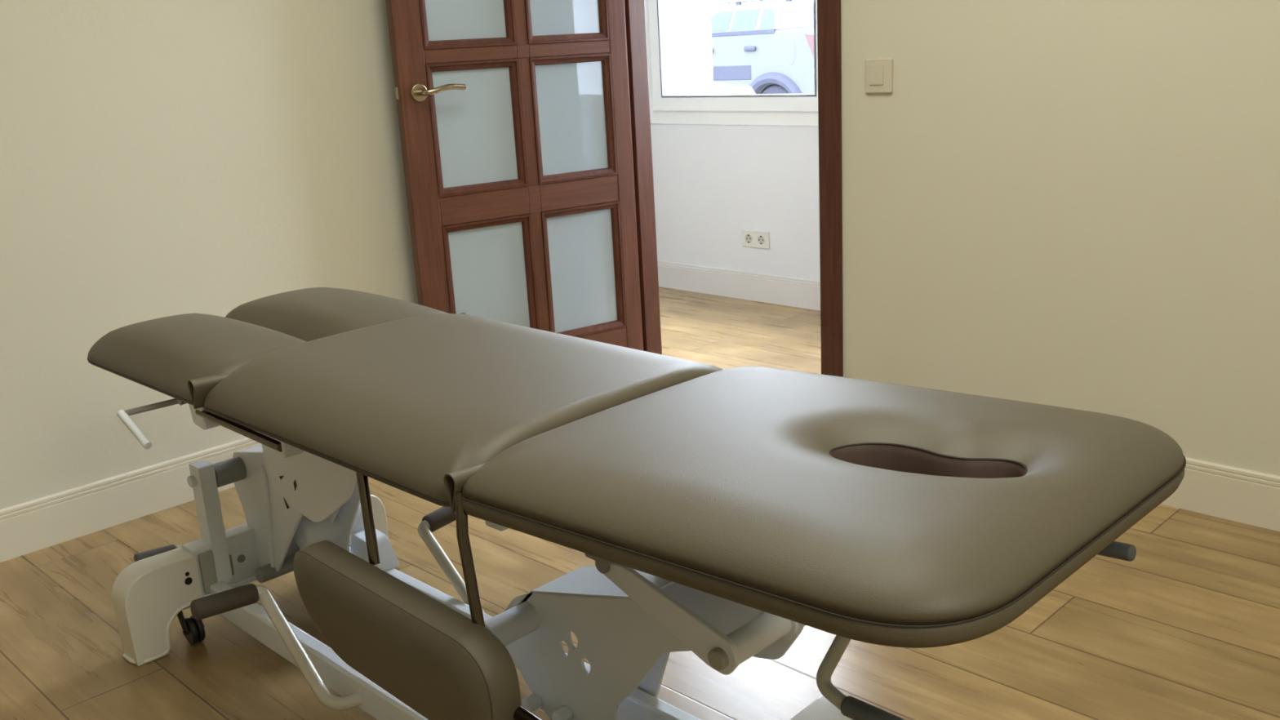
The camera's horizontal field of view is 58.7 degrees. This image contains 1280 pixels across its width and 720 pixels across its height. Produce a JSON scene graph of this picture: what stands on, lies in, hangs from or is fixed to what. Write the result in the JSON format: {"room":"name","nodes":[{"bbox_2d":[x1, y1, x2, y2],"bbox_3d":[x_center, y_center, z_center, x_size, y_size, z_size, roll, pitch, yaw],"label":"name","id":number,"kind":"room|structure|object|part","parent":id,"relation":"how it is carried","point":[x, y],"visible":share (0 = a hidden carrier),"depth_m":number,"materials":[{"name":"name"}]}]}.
{"room":"physiotherapy treatment room","nodes":[
{"label":"physiotherapy treatment room","id":0,"kind":"room"},
{"bbox_2d":[0,0,418,509],"bbox_3d":[-1.934,-0.686,2.357,0.120,2.600,4.700,12,22,43],"label":"wall","id":1,"kind":"structure","parent":0,"point":[159,158],"depth_m":3.02,"materials":[{"name":"paint"}]},
{"bbox_2d":[0,437,261,562],"bbox_3d":[-1.786,0.501,2.677,0.013,0.130,4.600,12,22,43],"label":"baseboard","id":2,"kind":"structure","parent":1,"relation":"attached to","point":[40,523],"depth_m":3.02,"materials":[{"name":"beige paint"}]},
{"bbox_2d":[0,286,1279,719],"bbox_3d":[0.307,0.784,1.712,10.800,0.120,6.100,12,22,43],"label":"floor","id":3,"kind":"structure","parent":0,"point":[1188,628],"depth_m":2.30,"materials":[{"name":"brown wood"}]},
{"bbox_2d":[87,287,1186,719],"bbox_3d":[-0.253,0.328,1.911,2.024,0.710,0.685,12,22,43],"label":"table","id":4,"kind":"object","parent":3,"relation":"on","point":[721,514],"visible":1,"depth_m":1.54,"materials":[{"name":"brown leather"}]},
{"bbox_3d":[-0.902,0.085,2.139,0.157,0.043,0.012,-2,16,5],"label":"crank arm","id":5,"kind":"part","parent":4,"relation":"part of","materials":[{"name":"grey paint"}]},
{"bbox_3d":[-0.818,0.061,2.135,0.017,0.026,0.097,12,22,43],"label":"crank handle","id":6,"kind":"part","parent":4,"relation":"part of","materials":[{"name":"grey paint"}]},
{"bbox_3d":[-0.911,0.347,2.420,0.048,0.270,0.034,12,22,43],"label":"support post","id":7,"kind":"part","parent":4,"relation":"part of","materials":[{"name":"white metal"}]},
{"bbox_3d":[-0.674,0.115,1.912,0.292,0.019,0.015,12,22,43],"label":"chrome rod","id":8,"kind":"part","parent":4,"relation":"part of","materials":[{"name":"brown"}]},
{"bbox_3d":[-0.760,0.332,2.387,0.353,0.328,0.008,12,22,43],"label":"lift arm","id":9,"kind":"part","parent":4,"relation":"part of"},
{"bbox_3d":[-0.409,0.609,1.959,1.410,0.064,0.032,12,22,43],"label":"rail","id":10,"kind":"part","parent":4,"relation":"part of","materials":[{"name":"white metal"}]},
{"bbox_3d":[-0.694,0.310,2.451,0.353,0.328,0.008,12,22,43],"label":"lift arm","id":11,"kind":"part","parent":4,"relation":"part of"},
{"bbox_3d":[-0.635,0.315,2.425,0.253,0.290,0.007,12,22,43],"label":"plate","id":12,"kind":"part","parent":4,"relation":"part of","materials":[{"name":"white metal"}]},
{"bbox_3d":[-0.390,0.224,1.634,0.016,0.138,0.054,-8,16,-18],"label":"support rod","id":13,"kind":"part","parent":4,"relation":"part of","materials":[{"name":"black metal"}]},
{"bbox_3d":[-0.332,0.383,1.555,0.462,0.164,0.066,12,22,43],"label":"armrest","id":14,"kind":"part","parent":4,"relation":"part of","materials":[{"name":"brown leather"}]},
{"bbox_3d":[-0.218,0.255,1.448,0.020,0.178,0.052,-8,16,-18],"label":"support rod","id":15,"kind":"part","parent":4,"relation":"part of","materials":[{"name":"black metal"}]},
{"bbox_3d":[-0.220,0.548,2.141,1.410,0.064,0.032,12,22,43],"label":"rail","id":16,"kind":"part","parent":4,"relation":"part of","materials":[{"name":"white metal"}]},
{"bbox_3d":[-0.077,0.491,1.847,0.455,0.308,0.006,12,22,43],"label":"head lift plate","id":17,"kind":"part","parent":4,"relation":"part of","materials":[{"name":"white metal"}]},
{"bbox_3d":[0.221,0.301,1.223,0.042,0.128,0.075,12,22,43],"label":"release handle","id":18,"kind":"part","parent":4,"relation":"part of","materials":[{"name":"grey metal"}]},
{"bbox_2d":[650,0,820,280],"bbox_3d":[2.252,-1.180,3.294,10.800,2.600,0.200,12,22,43],"label":"wall","id":19,"kind":"structure","parent":0,"point":[713,183],"depth_m":5.17,"materials":[{"name":"white paint"}]},
{"bbox_2d":[644,0,818,126],"bbox_3d":[0.776,-1.709,4.532,2.150,1.530,0.094,12,22,43],"label":"window","id":20,"kind":"structure","parent":19,"relation":"in","point":[757,109],"depth_m":5.16,"materials":[{"name":"white plastic"}]},
{"bbox_2d":[657,260,820,311],"bbox_3d":[2.244,0.032,3.554,10.800,0.130,0.013,12,22,43],"label":"baseboard","id":21,"kind":"structure","parent":19,"relation":"attached to","point":[803,293],"depth_m":5.26,"materials":[{"name":"white paint"}]},
{"bbox_2d":[742,229,769,248],"bbox_3d":[0.521,-0.545,5.145,0.152,0.078,0.012,12,22,43],"label":"wall socket","id":22,"kind":"object","parent":19,"relation":"attached to","point":[750,238],"visible":1,"depth_m":5.14,"materials":[{"name":"white plastic"}]},
{"bbox_2d":[840,0,1279,475],"bbox_3d":[1.353,-0.888,2.427,10.800,2.600,0.095,12,22,43],"label":"wall","id":23,"kind":"structure","parent":0,"point":[1073,204],"depth_m":2.81,"materials":[{"name":"paint"}]},
{"bbox_2d":[385,0,643,351],"bbox_3d":[-0.361,-0.803,3.557,0.808,1.997,0.103,-13,18,-32],"label":"door","id":24,"kind":"structure","parent":23,"relation":"in","point":[514,120],"depth_m":3.62,"materials":[{"name":"brown wood"}]},
{"bbox_3d":[-0.714,-0.785,3.354,0.003,0.035,0.020,-13,18,-32],"label":"latch plate","id":25,"kind":"part","parent":24,"relation":"part of","materials":[{"name":"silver metal"}]},
{"bbox_3d":[-0.652,-0.790,3.367,0.052,0.052,0.008,-13,18,-32],"label":"handle","id":26,"kind":"part","parent":24,"relation":"part of","materials":[{"name":"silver metal"}]},
{"bbox_3d":[-0.583,-0.798,3.362,0.146,0.029,0.052,-8,16,-18],"label":"lever","id":27,"kind":"part","parent":24,"relation":"part of","materials":[{"name":"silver metal"}]},
{"bbox_3d":[-0.530,-1.137,3.400,0.300,0.385,0.004,-13,18,-32],"label":"glass pane","id":28,"kind":"part","parent":24,"relation":"part of","materials":[{"name":"white glass"}]},
{"bbox_3d":[-0.507,-0.718,3.517,0.300,0.385,0.004,-13,18,-32],"label":"glass pane","id":29,"kind":"part","parent":24,"relation":"part of","materials":[{"name":"white glass"}]},
{"bbox_3d":[-0.480,-0.234,3.652,0.300,0.427,0.004,-13,18,-32],"label":"glass pane","id":30,"kind":"part","parent":24,"relation":"part of","materials":[{"name":"white glass"}]},
{"bbox_3d":[-0.376,-0.960,3.548,0.650,0.042,0.036,-13,18,-32],"label":"rail","id":31,"kind":"part","parent":24,"relation":"part of","materials":[{"name":"brown wood"}]},
{"bbox_3d":[-0.351,-0.519,3.671,0.650,0.090,0.036,-13,18,-32],"label":"rail","id":32,"kind":"part","parent":24,"relation":"part of","materials":[{"name":"brown wood"}]},
{"bbox_3d":[-0.244,-1.204,3.584,0.292,0.385,0.004,-13,18,-32],"label":"glass pane","id":33,"kind":"part","parent":24,"relation":"part of","materials":[{"name":"white glass"}]},
{"bbox_3d":[-0.221,-0.785,3.700,0.292,0.385,0.004,-13,18,-32],"label":"glass pane","id":34,"kind":"part","parent":24,"relation":"part of","materials":[{"name":"white glass"}]},
{"bbox_3d":[-0.194,-0.301,3.836,0.292,0.427,0.004,-13,18,-32],"label":"glass pane","id":35,"kind":"part","parent":24,"relation":"part of","materials":[{"name":"white glass"}]},
{"bbox_3d":[-0.320,0.046,3.829,0.650,0.214,0.036,-13,18,-32],"label":"rail","id":36,"kind":"part","parent":24,"relation":"part of","materials":[{"name":"brown wood"}]},
{"bbox_2d":[644,1,662,347],"bbox_3d":[0.306,-0.898,3.592,0.938,2.105,0.016,12,22,43],"label":"trim","id":37,"kind":"structure","parent":23,"relation":"attached to","point":[644,2],"depth_m":3.96,"materials":[{"name":"brown wood"}]},
{"bbox_2d":[624,0,821,354],"bbox_3d":[0.268,-0.859,3.562,0.828,2.050,0.119,12,22,43],"label":"trim","id":38,"kind":"structure","parent":23,"relation":"attached to","point":[634,10],"depth_m":3.92,"materials":[{"name":"brown wood"}]},
{"bbox_2d":[817,0,843,377],"bbox_3d":[0.228,-0.874,3.516,0.938,2.108,0.016,12,22,43],"label":"trim","id":39,"kind":"structure","parent":23,"relation":"attached to","point":[828,11],"depth_m":3.30,"materials":[{"name":"brown wood"}]},
{"bbox_2d":[865,57,893,93],"bbox_3d":[0.652,-0.776,3.112,0.084,0.092,0.014,12,22,43],"label":"light switch","id":40,"kind":"object","parent":23,"relation":"attached to","point":[878,72],"visible":1,"depth_m":3.10,"materials":[{"name":"beige plastic"}]},
{"bbox_2d":[1160,457,1279,531],"bbox_3d":[1.817,0.405,2.303,3.377,0.130,0.013,12,22,43],"label":"baseboard","id":41,"kind":"structure","parent":23,"relation":"attached to","point":[1235,494],"depth_m":2.70,"materials":[{"name":"beige paint"}]},
{"label":"outside","id":42,"kind":"structure","parent":0,"visible":0},
{"bbox_3d":[17.803,-7.514,28.506,70.000,0.120,58.570,12,22,43],"label":"paving","id":43,"kind":"object","parent":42,"visible":0},
{"bbox_2d":[670,0,713,94],"bbox_3d":[0.051,-2.951,7.746,0.820,4.150,0.300,12,22,43],"label":"pillar","id":44,"kind":"structure","parent":43,"relation":"on","point":[691,36],"depth_m":7.66,"materials":[{"name":"white"}]},
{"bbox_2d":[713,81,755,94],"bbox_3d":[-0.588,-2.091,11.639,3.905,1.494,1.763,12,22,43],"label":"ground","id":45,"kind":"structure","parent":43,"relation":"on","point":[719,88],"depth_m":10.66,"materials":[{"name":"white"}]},
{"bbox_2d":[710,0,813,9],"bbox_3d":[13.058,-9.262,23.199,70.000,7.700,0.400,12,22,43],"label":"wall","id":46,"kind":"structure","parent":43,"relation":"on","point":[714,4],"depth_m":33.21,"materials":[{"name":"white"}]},
{"bbox_2d":[710,0,814,93],"bbox_3d":[1.494,-4.586,17.703,4.405,1.834,1.809,12,22,43],"label":"vehicle","id":47,"kind":"object","parent":43,"relation":"on","point":[767,47],"visible":0.27,"depth_m":16.30,"materials":[{"name":"silver metal"}]},
{"bbox_3d":[1.581,-4.479,16.398,0.198,0.064,0.027,12,22,43],"label":"door handle","id":48,"kind":"part","parent":47,"relation":"part of","materials":[{"name":"grey"}]},
{"bbox_3d":[1.778,-5.170,16.434,1.364,0.059,0.060,12,22,43],"label":"roof rail","id":49,"kind":"part","parent":47,"relation":"part of","materials":[{"name":"grey"}]},
{"bbox_2d":[804,34,813,57],"bbox_3d":[2.451,-4.288,15.748,0.270,0.434,0.206,12,22,43],"label":"tail lamp","id":50,"kind":"object","parent":47,"relation":"attached to","point":[809,38],"depth_m":15.70,"materials":[{"name":"pink"}]}
]}

